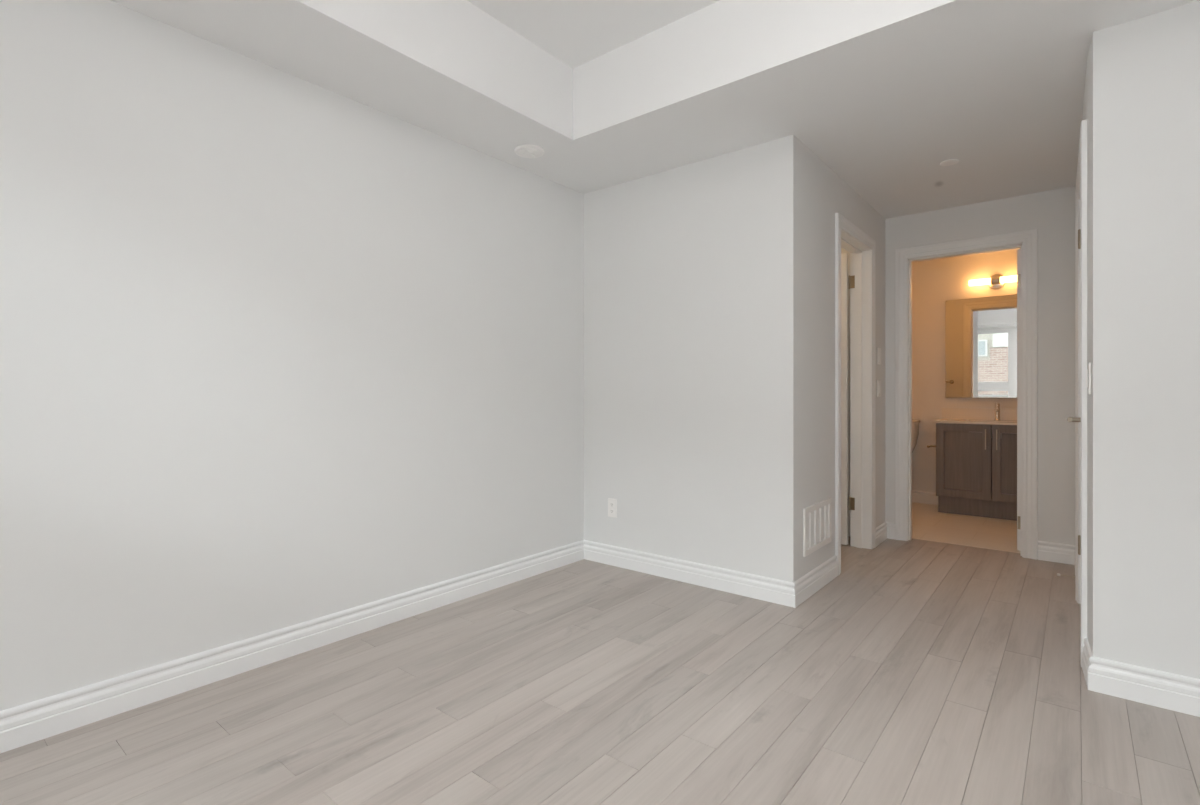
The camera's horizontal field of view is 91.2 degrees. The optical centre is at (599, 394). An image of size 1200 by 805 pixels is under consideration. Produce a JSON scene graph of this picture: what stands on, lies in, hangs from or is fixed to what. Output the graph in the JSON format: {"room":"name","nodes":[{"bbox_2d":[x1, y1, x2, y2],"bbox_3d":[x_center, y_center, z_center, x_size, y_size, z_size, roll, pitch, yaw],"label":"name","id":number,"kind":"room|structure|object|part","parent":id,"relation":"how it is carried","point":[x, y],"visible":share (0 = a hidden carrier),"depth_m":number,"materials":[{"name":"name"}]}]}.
{"room":"empty bedroom","nodes":[
{"label":"empty bedroom","id":0,"kind":"room"},
{"bbox_2d":[0,0,583,710],"bbox_3d":[-1.316,-0.104,2.442,0.120,2.538,3.935,0,0,39],"label":"wall","id":1,"kind":"structure","parent":0,"point":[279,349],"depth_m":2.25,"materials":[{"name":"grey paint"}]},
{"bbox_2d":[0,540,583,752],"bbox_3d":[-1.253,1.005,2.411,0.016,0.120,3.665,0,0,39],"label":"baseboard","id":2,"kind":"structure","parent":1,"relation":"attached to","point":[21,725],"depth_m":2.25,"materials":[{"name":"white paint"}]},
{"bbox_2d":[0,502,1199,804],"bbox_3d":[1.131,1.124,2.823,3.400,0.122,7.410,0,0,39],"label":"floor","id":3,"kind":"structure","parent":0,"point":[924,672],"depth_m":1.98,"materials":[{"name":"laminate"}]},
{"bbox_2d":[912,420,919,452],"bbox_3d":[2.712,0.653,5.621,0.499,0.820,0.818,0,0,39],"label":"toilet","id":4,"kind":"object","parent":3,"relation":"on","point":[915,423],"visible":0.13,"depth_m":5.66,"materials":[{"name":"white ceramic"}]},
{"bbox_2d":[936,423,1016,520],"bbox_3d":[3.487,0.658,5.200,0.844,0.810,0.506,0,0,39],"label":"vanity cabinet","id":5,"kind":"object","parent":3,"relation":"on","point":[976,472],"visible":0.62,"depth_m":5.11,"materials":[{"name":"brown wood"}]},
{"bbox_3d":[3.195,0.580,5.175,0.288,0.513,0.004,0,0,39],"label":"panel","id":6,"kind":"part","parent":5,"relation":"part of","materials":[{"name":"brown wood"}]},
{"bbox_3d":[3.190,0.580,5.170,0.416,0.641,0.020,0,0,39],"label":"door","id":7,"kind":"part","parent":5,"relation":"part of","materials":[{"name":"brown wood"}]},
{"bbox_2d":[932,408,1016,437],"bbox_3d":[3.496,0.253,5.208,0.891,0.254,0.484,0,0,39],"label":"countertop","id":8,"kind":"structure","parent":5,"relation":"on","point":[949,415],"depth_m":5.42,"materials":[{"name":"white stone"}]},
{"bbox_2d":[994,403,1000,420],"bbox_3d":[3.576,0.149,5.302,0.052,0.163,0.161,0,0,39],"label":"tap","id":9,"kind":"object","parent":8,"relation":"on","point":[997,408],"visible":1,"depth_m":5.33,"materials":[{"name":"silver metal"}]},
{"bbox_3d":[3.518,0.580,4.904,0.416,0.641,0.020,0,0,39],"label":"door","id":10,"kind":"part","parent":5,"relation":"part of","materials":[{"name":"brown wood"}]},
{"bbox_3d":[3.523,0.580,4.909,0.288,0.513,0.004,0,0,39],"label":"panel","id":11,"kind":"part","parent":5,"relation":"part of","materials":[{"name":"brown wood"}]},
{"bbox_2d":[110,0,1198,262],"bbox_3d":[1.113,-1.546,2.761,3.490,0.467,7.490,0,0,39],"label":"ceiling","id":12,"kind":"structure","parent":0,"point":[884,93],"depth_m":2.59,"materials":[{"name":"paint"}]},
{"bbox_2d":[514,144,543,157],"bbox_3d":[-0.379,-1.306,3.160,0.160,0.014,0.160,0,0,39],"label":"ceiling vent","id":13,"kind":"object","parent":12,"relation":"in","point":[526,150],"visible":1,"depth_m":3.14,"materials":[{"name":"white plastic"}]},
{"bbox_2d":[940,159,958,165],"bbox_3d":[1.962,-1.307,3.301,0.092,0.012,0.092,0,0,39],"label":"sprinkler cover","id":14,"kind":"object","parent":12,"relation":"attached to","point":[949,162],"visible":1,"depth_m":3.29,"materials":[{"name":"white plastic"}]},
{"bbox_2d":[584,135,801,581],"bbox_3d":[0.472,-0.104,3.447,1.390,2.538,0.120,0,0,39],"label":"wall","id":15,"kind":"structure","parent":0,"point":[693,271],"depth_m":3.30,"materials":[{"name":"grey paint"}]},
{"bbox_2d":[608,498,616,517],"bbox_3d":[0.077,0.708,3.686,0.070,0.116,0.009,0,0,39],"label":"wall outlet","id":16,"kind":"object","parent":15,"relation":"attached to","point":[612,503],"visible":1,"depth_m":3.68,"materials":[{"name":"white plastic"}]},
{"bbox_2d":[584,540,794,607],"bbox_3d":[0.436,1.005,3.390,1.406,0.120,0.016,0,0,39],"label":"baseboard","id":17,"kind":"structure","parent":15,"relation":"attached to","point":[777,591],"depth_m":3.30,"materials":[{"name":"white paint"}]},
{"bbox_2d":[802,143,884,575],"bbox_3d":[1.578,-0.104,3.810,0.130,2.538,1.835,0,0,39],"label":"wall","id":18,"kind":"structure","parent":0,"point":[825,194],"depth_m":3.31,"materials":[{"name":"grey paint"}]},
{"bbox_2d":[793,555,837,607],"bbox_3d":[1.183,1.005,3.208,0.016,0.120,0.676,0,0,39],"label":"baseboard","id":19,"kind":"structure","parent":18,"relation":"attached to","point":[813,581],"depth_m":3.17,"materials":[{"name":"white paint"}]},
{"bbox_2d":[803,498,830,556],"bbox_3d":[1.197,0.719,3.230,0.013,0.252,0.425,0,0,39],"label":"air vent","id":20,"kind":"object","parent":18,"relation":"in","point":[816,517],"visible":1,"depth_m":3.20,"materials":[{"name":"white plastic"}]},
{"bbox_2d":[841,253,854,544],"bbox_3d":[1.479,0.029,4.307,0.708,2.049,0.110,0,0,39],"label":"door","id":21,"kind":"structure","parent":18,"relation":"in","point":[844,257],"depth_m":4.14,"materials":[{"name":"white paint"}]},
{"bbox_3d":[1.484,0.029,4.348,0.665,2.049,0.035,0,0,39],"label":"panel","id":22,"kind":"part","parent":21,"relation":"part of","materials":[{"name":"white paint"}]},
{"bbox_2d":[835,213,875,574],"bbox_3d":[1.610,-0.006,3.835,0.148,2.142,0.830,0,0,39],"label":"door frame","id":23,"kind":"structure","parent":18,"relation":"attached to","point":[861,247],"depth_m":4.08,"materials":[{"name":"white paint"}]},
{"bbox_2d":[877,380,880,396],"bbox_3d":[2.010,-0.047,4.228,0.014,0.116,0.075,0,0,39],"label":"light switch","id":24,"kind":"object","parent":18,"relation":"attached to","point":[878,381],"visible":1,"depth_m":4.21,"materials":[{"name":"white plastic"}]},
{"bbox_2d":[878,348,880,363],"bbox_3d":[2.014,-0.280,4.238,0.009,0.116,0.075,0,0,39],"label":"wall plate","id":25,"kind":"object","parent":18,"relation":"attached to","point":[879,349],"visible":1,"depth_m":4.22,"materials":[{"name":"white plastic"}]},
{"bbox_2d":[876,522,886,546],"bbox_3d":[2.030,1.005,4.251,0.016,0.120,0.340,0,0,39],"label":"baseboard","id":26,"kind":"structure","parent":18,"relation":"attached to","point":[881,531],"depth_m":4.24,"materials":[{"name":"white paint"}]},
{"bbox_2d":[841,248,849,535],"bbox_3d":[1.496,-0.104,4.813,1.260,2.538,0.120,0,0,39],"label":"wall","id":27,"kind":"structure","parent":0,"point":[843,251],"depth_m":4.43,"materials":[{"name":"grey paint"}]},
{"bbox_2d":[912,250,1016,491],"bbox_3d":[3.375,-0.104,5.684,1.680,2.538,0.100,0,0,39],"label":"wall","id":28,"kind":"structure","parent":0,"point":[934,282],"depth_m":5.72,"materials":[{"name":"grey paint"}]},
{"bbox_2d":[912,490,937,504],"bbox_3d":[3.000,1.005,5.913,0.810,0.120,0.016,0,0,39],"label":"baseboard","id":29,"kind":"structure","parent":28,"relation":"attached to","point":[925,497],"depth_m":5.76,"materials":[{"name":"white paint"}]},
{"bbox_2d":[942,408,1016,420],"bbox_3d":[3.643,0.179,5.391,0.891,0.105,0.016,0,0,39],"label":"backsplash","id":30,"kind":"structure","parent":28,"relation":"attached to","point":[947,413],"depth_m":5.49,"materials":[{"name":"white stone"}]},
{"bbox_2d":[945,294,1016,397],"bbox_3d":[3.642,-0.441,5.386,0.830,0.929,0.026,0,0,39],"label":"bathroom mirror","id":31,"kind":"object","parent":28,"relation":"attached to","point":[980,333],"visible":0.6,"depth_m":5.45,"materials":[{"name":"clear mirror"}]},
{"bbox_2d":[969,274,1016,288],"bbox_3d":[3.609,-1.040,5.359,0.416,0.136,0.109,0,0,39],"label":"vanity light","id":32,"kind":"object","parent":28,"relation":"attached to","point":[996,281],"visible":0.88,"depth_m":5.36,"materials":[{"name":"white glass"}]},
{"bbox_3d":[3.624,-1.040,5.378,0.136,0.136,0.060,0,0,39],"label":"plate","id":33,"kind":"part","parent":32,"relation":"part of","materials":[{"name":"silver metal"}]},
{"bbox_2d":[885,186,1075,544],"bbox_3d":[2.677,-0.104,4.022,1.310,2.538,0.120,0,0,39],"label":"wall","id":34,"kind":"structure","parent":0,"point":[1051,212],"depth_m":3.79,"materials":[{"name":"grey paint"}]},
{"bbox_2d":[886,522,894,538],"bbox_3d":[2.153,1.005,4.359,0.072,0.120,0.016,0,0,39],"label":"baseboard","id":35,"kind":"structure","parent":34,"relation":"attached to","point":[890,526],"depth_m":4.35,"materials":[{"name":"white paint"}]},
{"bbox_2d":[895,229,1037,559],"bbox_3d":[2.544,-0.006,4.118,0.840,2.141,0.138,0,0,39],"label":"door frame","id":36,"kind":"structure","parent":34,"relation":"attached to","point":[1027,240],"depth_m":3.98,"materials":[{"name":"white paint"}]},
{"bbox_2d":[1017,249,1019,549],"bbox_3d":[3.063,0.031,4.222,0.112,2.044,0.676,0,0,39],"label":"door","id":37,"kind":"structure","parent":34,"relation":"in","point":[1018,250],"depth_m":3.98,"materials":[{"name":"white paint"}]},
{"bbox_2d":[1038,541,1074,564],"bbox_3d":[2.913,1.005,3.743,0.199,0.120,0.016,0,0,39],"label":"baseboard","id":38,"kind":"structure","parent":34,"relation":"attached to","point":[1047,551],"depth_m":3.74,"materials":[{"name":"white paint"}]},
{"bbox_2d":[1082,18,1139,665],"bbox_3d":[2.438,-0.104,2.867,0.166,2.538,1.975,0,0,39],"label":"wall","id":39,"kind":"structure","parent":0,"point":[1111,102],"depth_m":2.09,"materials":[{"name":"grey paint"}]},
{"bbox_2d":[1067,229,1080,554],"bbox_3d":[2.200,0.032,2.678,0.109,2.047,0.821,0,0,39],"label":"door","id":40,"kind":"structure","parent":39,"relation":"in","point":[1069,419],"depth_m":2.99,"materials":[{"name":"white paint"}]},
{"bbox_3d":[1.972,0.102,2.418,0.063,0.052,0.052,0,0,39],"label":"handle","id":41,"kind":"part","parent":40,"relation":"part of","materials":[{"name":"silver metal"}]},
{"bbox_2d":[1075,119,1086,666],"bbox_3d":[2.243,-0.004,2.635,0.176,2.139,0.974,0,0,39],"label":"door frame","id":42,"kind":"structure","parent":39,"relation":"attached to","point":[1081,179],"depth_m":2.30,"materials":[{"name":"white paint"}]},
{"bbox_2d":[1082,638,1092,688],"bbox_3d":[1.830,1.005,2.208,0.016,0.120,0.217,0,0,35],"label":"baseboard","id":43,"kind":"structure","parent":39,"relation":"attached to","point":[1086,650],"depth_m":2.21,"materials":[{"name":"white paint"}]},
{"bbox_2d":[1086,362,1090,393],"bbox_3d":[1.843,-0.062,2.219,0.015,0.118,0.075,0,0,39],"label":"light switch","id":44,"kind":"object","parent":39,"relation":"attached to","point":[1088,372],"visible":0.93,"depth_m":2.21,"materials":[{"name":"white plastic"}]},
{"bbox_3d":[1.847,-0.062,2.217,0.007,0.118,0.075,0,0,39],"label":"plate","id":45,"kind":"part","parent":44,"relation":"part of","materials":[{"name":"white plastic"}]},
{"bbox_2d":[1140,0,1199,678],"bbox_3d":[2.190,-0.104,1.874,0.700,2.538,0.120,0,0,39],"label":"wall","id":46,"kind":"structure","parent":0,"point":[1170,38],"depth_m":2.00,"materials":[{"name":"grey paint"}]},
{"bbox_2d":[1088,656,1199,716],"bbox_3d":[2.046,1.005,1.903,0.720,0.120,0.016,0,0,39],"label":"baseboard","id":47,"kind":"structure","parent":46,"relation":"attached to","point":[1166,690],"depth_m":2.03,"materials":[{"name":"white paint"}]}
]}

